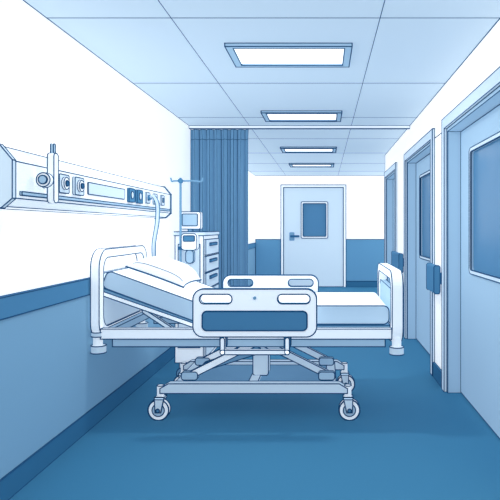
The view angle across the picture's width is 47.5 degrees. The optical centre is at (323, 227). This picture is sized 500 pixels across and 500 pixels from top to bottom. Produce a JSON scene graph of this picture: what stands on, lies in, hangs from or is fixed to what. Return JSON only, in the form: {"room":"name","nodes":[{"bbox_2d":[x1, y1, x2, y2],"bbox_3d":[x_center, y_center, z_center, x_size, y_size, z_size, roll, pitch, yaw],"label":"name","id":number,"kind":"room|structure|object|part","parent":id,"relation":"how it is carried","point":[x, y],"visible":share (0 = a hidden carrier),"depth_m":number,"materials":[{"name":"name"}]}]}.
{"room":"hospital room","nodes":[
{"label":"hospital room","id":0,"kind":"room"},
{"bbox_2d":[0,0,254,295],"bbox_3d":[-1.723,0.073,6.050,0.154,2.654,14.506,0,0,0],"label":"wall","id":1,"kind":"structure","parent":0,"point":[55,89],"depth_m":3.67,"materials":[{"name":"white paint"}]},
{"bbox_2d":[0,143,171,256],"bbox_3d":[-1.518,0.025,4.080,0.269,0.956,2.806,0,0,0],"label":"panel","id":2,"kind":"object","parent":1,"relation":"attached to","point":[28,181],"visible":0.98,"depth_m":3.34,"materials":[{"name":"white plastic"}]},
{"bbox_2d":[60,174,68,192],"bbox_3d":[-1.492,-0.253,3.200,0.016,0.105,0.120,0,0,0],"label":"outlet plate","id":3,"kind":"object","parent":2,"relation":"attached to","point":[64,178],"depth_m":3.18,"materials":[{"name":"white plastic"}]},
{"bbox_2d":[73,177,83,194],"bbox_3d":[-1.492,-0.253,3.400,0.016,0.105,0.120,0,0,0],"label":"outlet plate","id":4,"kind":"object","parent":2,"relation":"attached to","point":[78,182],"depth_m":3.37,"materials":[{"name":"white plastic"}]},
{"bbox_3d":[-1.494,-0.171,4.080,0.012,0.018,2.640,0,0,0],"label":"equipment rail","id":5,"kind":"part","parent":2,"relation":"part of","materials":[{"name":"blue laminate"}]},
{"bbox_2d":[127,188,134,201],"bbox_3d":[-1.492,-0.253,4.330,0.016,0.105,0.130,0,0,0],"label":"power socket","id":6,"kind":"object","parent":2,"relation":"attached to","point":[130,191],"depth_m":4.30,"materials":[{"name":"blue plastic"}]},
{"bbox_2d":[136,190,142,202],"bbox_3d":[-1.492,-0.253,4.520,0.016,0.105,0.130,0,0,0],"label":"power socket","id":7,"kind":"object","parent":2,"relation":"attached to","point":[139,193],"depth_m":4.50,"materials":[{"name":"blue plastic"}]},
{"bbox_3d":[-1.513,0.113,4.871,0.067,0.777,0.359,0,0,-23],"label":"sensor cord","id":8,"kind":"part","parent":2,"relation":"part of","materials":[{"name":"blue plastic"}]},
{"bbox_3d":[-1.481,0.113,4.871,0.067,0.777,0.359,0,0,-23],"label":"call cord","id":9,"kind":"part","parent":2,"relation":"part of","materials":[{"name":"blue plastic"}]},
{"bbox_2d":[0,284,251,499],"bbox_3d":[-1.637,1.335,6.050,0.033,0.138,14.508,0,0,0],"label":"baseboard","id":10,"kind":"structure","parent":1,"relation":"attached to","point":[17,479],"depth_m":3.62,"materials":[{"name":"blue"}]},
{"bbox_2d":[0,243,255,479],"bbox_3d":[-1.635,0.810,6.050,0.038,0.928,14.508,0,0,0],"label":"wainscoting","id":11,"kind":"structure","parent":1,"relation":"attached to","point":[50,377],"depth_m":3.32,"materials":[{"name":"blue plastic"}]},
{"bbox_2d":[10,287,499,499],"bbox_3d":[0.000,1.450,6.125,3.700,0.100,14.650,0,0,0],"label":"floor","id":12,"kind":"structure","parent":0,"point":[410,438],"depth_m":3.57,"materials":[{"name":"plastic"}]},
{"bbox_2d":[170,177,218,375],"bbox_3d":[-1.236,0.471,5.466,0.347,1.866,0.841,0,0,0],"label":"cart","id":13,"kind":"object","parent":12,"relation":"on","point":[199,250],"visible":0.59,"depth_m":5.15,"materials":[{"name":"white plastic"}]},
{"bbox_2d":[186,251,194,262],"bbox_3d":[-1.220,0.260,5.105,0.070,0.120,0.050,0,0,0],"label":"cable","id":14,"kind":"object","parent":13,"relation":"on","point":[190,255],"depth_m":5.08,"materials":[{"name":"blue plastic"}]},
{"bbox_2d":[182,212,201,230],"bbox_3d":[-1.235,-0.058,5.222,0.190,0.185,0.096,0,0,0],"label":"monitor","id":15,"kind":"object","parent":13,"relation":"on","point":[191,221],"depth_m":5.17,"materials":[{"name":"white plastic"}]},
{"bbox_3d":[-1.103,1.127,5.505,0.015,0.145,0.630,0,0,0],"label":"drawer","id":16,"kind":"part","parent":13,"relation":"part of","materials":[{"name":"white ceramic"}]},
{"bbox_3d":[-1.103,0.179,5.505,0.015,0.145,0.630,0,0,0],"label":"drawer","id":17,"kind":"part","parent":13,"relation":"part of","materials":[{"name":"white plastic"}]},
{"bbox_3d":[-1.103,0.338,5.505,0.015,0.145,0.630,0,0,0],"label":"drawer","id":18,"kind":"part","parent":13,"relation":"part of","materials":[{"name":"white plastic"}]},
{"bbox_3d":[-1.103,0.495,5.505,0.015,0.145,0.630,0,0,0],"label":"drawer","id":19,"kind":"part","parent":13,"relation":"part of","materials":[{"name":"white plastic"}]},
{"bbox_2d":[90,245,403,420],"bbox_3d":[-0.533,0.776,4.380,2.192,1.260,1.186,0,0,0],"label":"hospital bed","id":20,"kind":"object","parent":12,"relation":"on","point":[260,320],"visible":1,"depth_m":3.96,"materials":[{"name":"white plastic"}]},
{"bbox_3d":[-1.580,0.770,3.915,0.064,0.140,0.064,0,0,0],"label":"head post","id":21,"kind":"part","parent":20,"relation":"part of","materials":[{"name":"white metal"}]},
{"bbox_3d":[-1.580,0.465,4.380,0.060,0.630,1.040,0,0,0],"label":"headboard frame","id":22,"kind":"part","parent":20,"relation":"part of","materials":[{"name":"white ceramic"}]},
{"bbox_3d":[-1.580,0.510,4.380,0.036,0.380,0.900,0,0,0],"label":"headboard panel","id":23,"kind":"part","parent":20,"relation":"part of","materials":[{"name":"blue plastic"}]},
{"bbox_3d":[-1.229,0.575,3.950,0.710,0.268,0.030,0,0,0],"label":"backrest rail","id":24,"kind":"part","parent":20,"relation":"part of","materials":[{"name":"white metal"}]},
{"bbox_3d":[-1.195,1.192,4.095,0.050,0.085,0.050,0,0,0],"label":"caster stem","id":25,"kind":"part","parent":20,"relation":"part of","materials":[{"name":"white metal"}]},
{"bbox_2d":[128,256,199,287],"bbox_3d":[-1.221,0.331,4.330,0.414,0.224,0.580,0,0,0],"label":"pillow","id":26,"kind":"object","parent":20,"relation":"on","point":[159,271],"depth_m":4.10,"materials":[{"name":"fabric"}]},
{"bbox_3d":[-0.700,0.950,4.638,0.650,0.350,0.035,0,0,0],"label":"lift arm","id":27,"kind":"part","parent":20,"relation":"part of","materials":[{"name":"white metal"}]},
{"bbox_3d":[-0.700,0.950,4.188,0.650,0.350,0.035,0,0,0],"label":"lift arm","id":28,"kind":"part","parent":20,"relation":"part of","materials":[{"name":"white metal"}]},
{"bbox_3d":[-0.551,0.496,4.380,2.021,0.369,0.840,0,0,0],"label":"mattress","id":29,"kind":"part","parent":20,"relation":"part of","materials":[{"name":"blue"}]},
{"bbox_3d":[-0.470,0.630,3.796,0.710,0.130,0.008,0,0,0],"label":"rail panel","id":30,"kind":"part","parent":20,"relation":"part of","materials":[{"name":"blue plastic"}]},
{"bbox_3d":[-0.470,0.578,3.817,0.840,0.325,0.035,0,0,0],"label":"rail plate","id":31,"kind":"part","parent":20,"relation":"part of","materials":[{"name":"white plastic"}]},
{"bbox_3d":[-0.470,0.578,4.942,0.840,0.325,0.035,0,0,0],"label":"rail plate","id":32,"kind":"part","parent":20,"relation":"part of","materials":[{"name":"white plastic"}]},
{"bbox_3d":[-0.280,0.950,4.228,0.650,0.350,0.035,0,0,0],"label":"lift arm","id":33,"kind":"part","parent":20,"relation":"part of","materials":[{"name":"white metal"}]},
{"bbox_3d":[-0.280,0.950,4.678,0.650,0.350,0.035,0,0,0],"label":"lift arm","id":34,"kind":"part","parent":20,"relation":"part of","materials":[{"name":"white metal"}]},
{"bbox_3d":[0.175,1.192,4.775,0.050,0.085,0.050,0,0,0],"label":"caster stem","id":35,"kind":"part","parent":20,"relation":"part of","materials":[{"name":"white metal"}]},
{"bbox_3d":[0.175,1.192,4.095,0.050,0.085,0.050,0,0,0],"label":"caster stem","id":36,"kind":"part","parent":20,"relation":"part of","materials":[{"name":"white metal"}]},
{"bbox_3d":[0.507,0.570,4.380,0.045,0.260,0.910,0,0,0],"label":"footboard panel","id":37,"kind":"part","parent":20,"relation":"part of","materials":[{"name":"plastic"}]},
{"bbox_3d":[0.507,0.550,4.380,0.075,0.500,1.040,0,0,0],"label":"footboard frame","id":38,"kind":"part","parent":20,"relation":"part of","materials":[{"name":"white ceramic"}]},
{"bbox_3d":[0.508,0.795,3.915,0.064,0.110,0.064,0,0,0],"label":"foot post","id":39,"kind":"part","parent":20,"relation":"part of","materials":[{"name":"white metal"}]},
{"bbox_2d":[24,0,499,174],"bbox_3d":[0.000,-1.298,6.124,3.700,0.103,14.652,0,0,0],"label":"ceiling","id":40,"kind":"structure","parent":0,"point":[404,52],"depth_m":4.18,"materials":[{"name":"tile"}]},
{"bbox_2d":[224,43,352,66],"bbox_3d":[-0.240,-1.237,4.020,0.868,0.032,0.488,0,0,0],"label":"ceiling light","id":41,"kind":"object","parent":40,"relation":"attached to","point":[241,54],"depth_m":4.00,"materials":[{"name":"white plastic"}]},
{"bbox_2d":[189,125,409,128],"bbox_3d":[-0.300,-1.232,6.850,2.708,0.044,0.050,0,0,0],"label":"rail","id":42,"kind":"object","parent":40,"relation":"attached to","point":[190,126],"visible":1,"depth_m":6.83,"materials":[{"name":"white metal"}]},
{"bbox_2d":[190,129,248,287],"bbox_3d":[-1.275,-0.051,6.850,0.718,2.309,0.133,0,0,0],"label":"privacy curtain","id":43,"kind":"object","parent":42,"relation":"hanging from","point":[219,157],"visible":0.73,"depth_m":6.85,"materials":[{"name":"fabric"}]},
{"bbox_2d":[260,110,341,121],"bbox_3d":[-0.240,-1.237,6.200,0.872,0.036,0.492,0,0,0],"label":"ceiling light","id":44,"kind":"object","parent":40,"relation":"attached to","point":[268,115],"depth_m":6.16,"materials":[{"name":"white plastic"}]},
{"bbox_2d":[280,147,336,152],"bbox_3d":[-0.240,-1.237,8.850,0.876,0.040,0.496,0,0,0],"label":"ceiling light","id":45,"kind":"object","parent":40,"relation":"attached to","point":[284,149],"depth_m":8.83,"materials":[{"name":"white plastic"}]},
{"bbox_2d":[289,163,333,166],"bbox_3d":[-0.240,-1.237,11.000,0.878,0.042,0.498,0,0,0],"label":"ceiling light","id":46,"kind":"object","parent":40,"relation":"attached to","point":[290,164],"depth_m":10.76,"materials":[{"name":"white plastic"}]},
{"bbox_2d":[255,175,383,238],"bbox_3d":[0.000,0.075,13.375,3.618,2.668,0.168,0,0,0],"label":"wall","id":47,"kind":"structure","parent":0,"point":[364,193],"depth_m":13.30,"materials":[{"name":"white paint"}]},
{"bbox_2d":[280,184,345,286],"bbox_3d":[-0.250,0.190,13.270,1.558,2.438,0.078,0,0,0],"label":"edging","id":48,"kind":"object","parent":47,"relation":"attached to","point":[281,184],"visible":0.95,"depth_m":13.24,"materials":[{"name":"blue"}]},
{"bbox_2d":[281,185,345,286],"bbox_3d":[-0.250,0.190,13.270,1.540,2.420,0.060,0,0,0],"label":"door frame","id":49,"kind":"structure","parent":47,"relation":"attached to","point":[282,186],"depth_m":13.24,"materials":[{"name":"white metal"}]},
{"bbox_2d":[284,188,342,285],"bbox_3d":[-0.250,0.215,13.280,1.420,2.350,0.039,0,0,0],"label":"leaf","id":50,"kind":"object","parent":47,"relation":"attached to","point":[321,258],"visible":0.98,"depth_m":13.26,"materials":[{"name":"blue paint"}]},
{"bbox_2d":[289,232,293,240],"bbox_3d":[-0.760,0.200,13.252,0.120,0.200,0.015,0,0,0],"label":"plate","id":51,"kind":"object","parent":50,"relation":"attached to","point":[290,233],"visible":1,"depth_m":13.25,"materials":[{"name":"blue metal"}]},
{"bbox_2d":[302,202,326,237],"bbox_3d":[-0.225,-0.190,13.252,0.630,0.860,0.015,0,0,0],"label":"bead","id":52,"kind":"object","parent":50,"relation":"attached to","point":[302,202],"visible":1,"depth_m":13.25,"materials":[{"name":"white metal"}]},
{"bbox_2d":[303,204,325,235],"bbox_3d":[-0.225,-0.190,13.283,0.550,0.780,0.005,0,0,0],"label":"glass","id":53,"kind":"object","parent":50,"relation":"attached to","point":[314,215],"visible":1,"depth_m":13.28,"materials":[{"name":"blue glass"}]},
{"bbox_2d":[255,239,383,280],"bbox_3d":[0.015,0.765,13.285,3.286,1.006,0.046,0,0,0],"label":"trim","id":54,"kind":"structure","parent":47,"relation":"attached to","point":[363,256],"depth_m":13.27,"materials":[{"name":"blue paint"}]},
{"bbox_2d":[346,281,376,286],"bbox_3d":[0.015,1.330,13.280,3.286,0.156,0.056,0,0,0],"label":"baseboard","id":55,"kind":"structure","parent":47,"relation":"attached to","point":[348,283],"depth_m":13.26,"materials":[{"name":"blue"}]},
{"bbox_2d":[385,18,499,391],"bbox_3d":[1.423,0.075,6.048,0.755,2.660,14.505,0,0,0],"label":"wall","id":56,"kind":"structure","parent":0,"point":[484,59],"depth_m":5.09,"materials":[{"name":"white paint"}]},
{"bbox_2d":[384,163,396,281],"bbox_3d":[1.133,0.230,8.770,0.215,2.340,1.480,0,0,0],"label":"door frame","id":57,"kind":"structure","parent":56,"relation":"attached to","point":[390,179],"depth_m":9.39,"materials":[{"name":"metal"}]},
{"bbox_2d":[384,162,396,262],"bbox_3d":[1.133,0.230,8.770,0.226,2.351,1.491,0,0,0],"label":"edging","id":58,"kind":"object","parent":56,"relation":"attached to","point":[394,170],"visible":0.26,"depth_m":8.12,"materials":[{"name":"blue"}]},
{"bbox_2d":[393,179,393,250],"bbox_3d":[1.180,0.287,8.770,0.040,2.205,1.230,0,0,0],"label":"leaf","id":59,"kind":"object","parent":56,"relation":"attached to","point":[393,179],"visible":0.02,"depth_m":9.35,"materials":[{"name":"blue laminate"}]},
{"bbox_2d":[391,251,403,272],"bbox_3d":[1.005,0.455,7.610,0.089,0.259,0.788,0,0,0],"label":"wall handrail","id":60,"kind":"object","parent":56,"relation":"attached to","point":[397,260],"visible":0.71,"depth_m":7.35,"materials":[{"name":"blue plastic"}]},
{"bbox_2d":[404,129,433,373],"bbox_3d":[1.133,0.230,6.235,0.215,2.340,1.870,0,0,0],"label":"door frame","id":61,"kind":"structure","parent":56,"relation":"attached to","point":[412,164],"depth_m":7.05,"materials":[{"name":"metal"}]},
{"bbox_2d":[404,128,434,375],"bbox_3d":[1.133,0.230,6.235,0.226,2.351,1.881,0,0,0],"label":"edging","id":62,"kind":"object","parent":56,"relation":"attached to","point":[432,128],"visible":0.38,"depth_m":5.74,"materials":[{"name":"blue"}]},
{"bbox_2d":[403,332,440,386],"bbox_3d":[1.040,1.335,4.200,0.028,0.138,10.808,0,0,0],"label":"baseboard","id":63,"kind":"structure","parent":56,"relation":"attached to","point":[436,369],"depth_m":5.12,"materials":[{"name":"blue"}]},
{"bbox_2d":[416,154,429,353],"bbox_3d":[1.180,0.287,6.235,0.040,2.205,1.620,0,0,0],"label":"leaf","id":64,"kind":"object","parent":56,"relation":"attached to","point":[422,294],"visible":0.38,"depth_m":6.66,"materials":[{"name":"blue laminate"}]},
{"bbox_2d":[420,171,429,260],"bbox_3d":[1.155,-0.135,6.260,0.010,0.990,0.960,0,0,0],"label":"bead","id":65,"kind":"object","parent":64,"relation":"attached to","point":[428,171],"visible":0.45,"depth_m":6.34,"materials":[{"name":"blue metal"}]},
{"bbox_2d":[422,174,429,257],"bbox_3d":[1.180,-0.135,6.260,0.010,0.950,0.920,0,0,0],"label":"glass","id":66,"kind":"object","parent":64,"relation":"attached to","point":[425,180],"visible":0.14,"depth_m":6.42,"materials":[{"name":"blue glass"}]},
{"bbox_2d":[426,263,440,293],"bbox_3d":[1.005,0.455,5.095,0.089,0.259,0.358,0,0,0],"label":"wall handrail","id":67,"kind":"object","parent":56,"relation":"attached to","point":[433,272],"visible":1,"depth_m":4.92,"materials":[{"name":"blue plastic"}]},
{"bbox_2d":[441,66,499,438],"bbox_3d":[1.133,0.230,3.940,0.223,2.348,1.868,0,0,0],"label":"edging","id":68,"kind":"object","parent":56,"relation":"attached to","point":[499,66],"visible":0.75,"depth_m":4.75,"materials":[{"name":"blue"}]},
{"bbox_2d":[442,68,499,392],"bbox_3d":[1.133,0.230,3.940,0.215,2.340,1.860,0,0,0],"label":"door frame","id":69,"kind":"structure","parent":56,"relation":"attached to","point":[453,137],"depth_m":4.75,"materials":[{"name":"metal"}]},
{"bbox_2d":[461,105,499,437],"bbox_3d":[1.180,0.287,3.940,0.040,2.205,1.610,0,0,0],"label":"leaf","id":70,"kind":"object","parent":56,"relation":"attached to","point":[480,297],"visible":0.78,"depth_m":4.18,"materials":[{"name":"blue laminate"}]},
{"bbox_2d":[469,132,499,281],"bbox_3d":[1.155,-0.135,3.965,0.010,0.990,0.950,0,0,0],"label":"bead","id":71,"kind":"object","parent":70,"relation":"attached to","point":[498,134],"visible":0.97,"depth_m":4.25,"materials":[{"name":"blue metal"}]},
{"bbox_2d":[473,138,499,276],"bbox_3d":[1.180,-0.135,3.965,0.010,0.950,0.910,0,0,0],"label":"glass","id":72,"kind":"object","parent":70,"relation":"attached to","point":[486,160],"visible":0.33,"depth_m":4.02,"materials":[{"name":"blue glass"}]}
]}

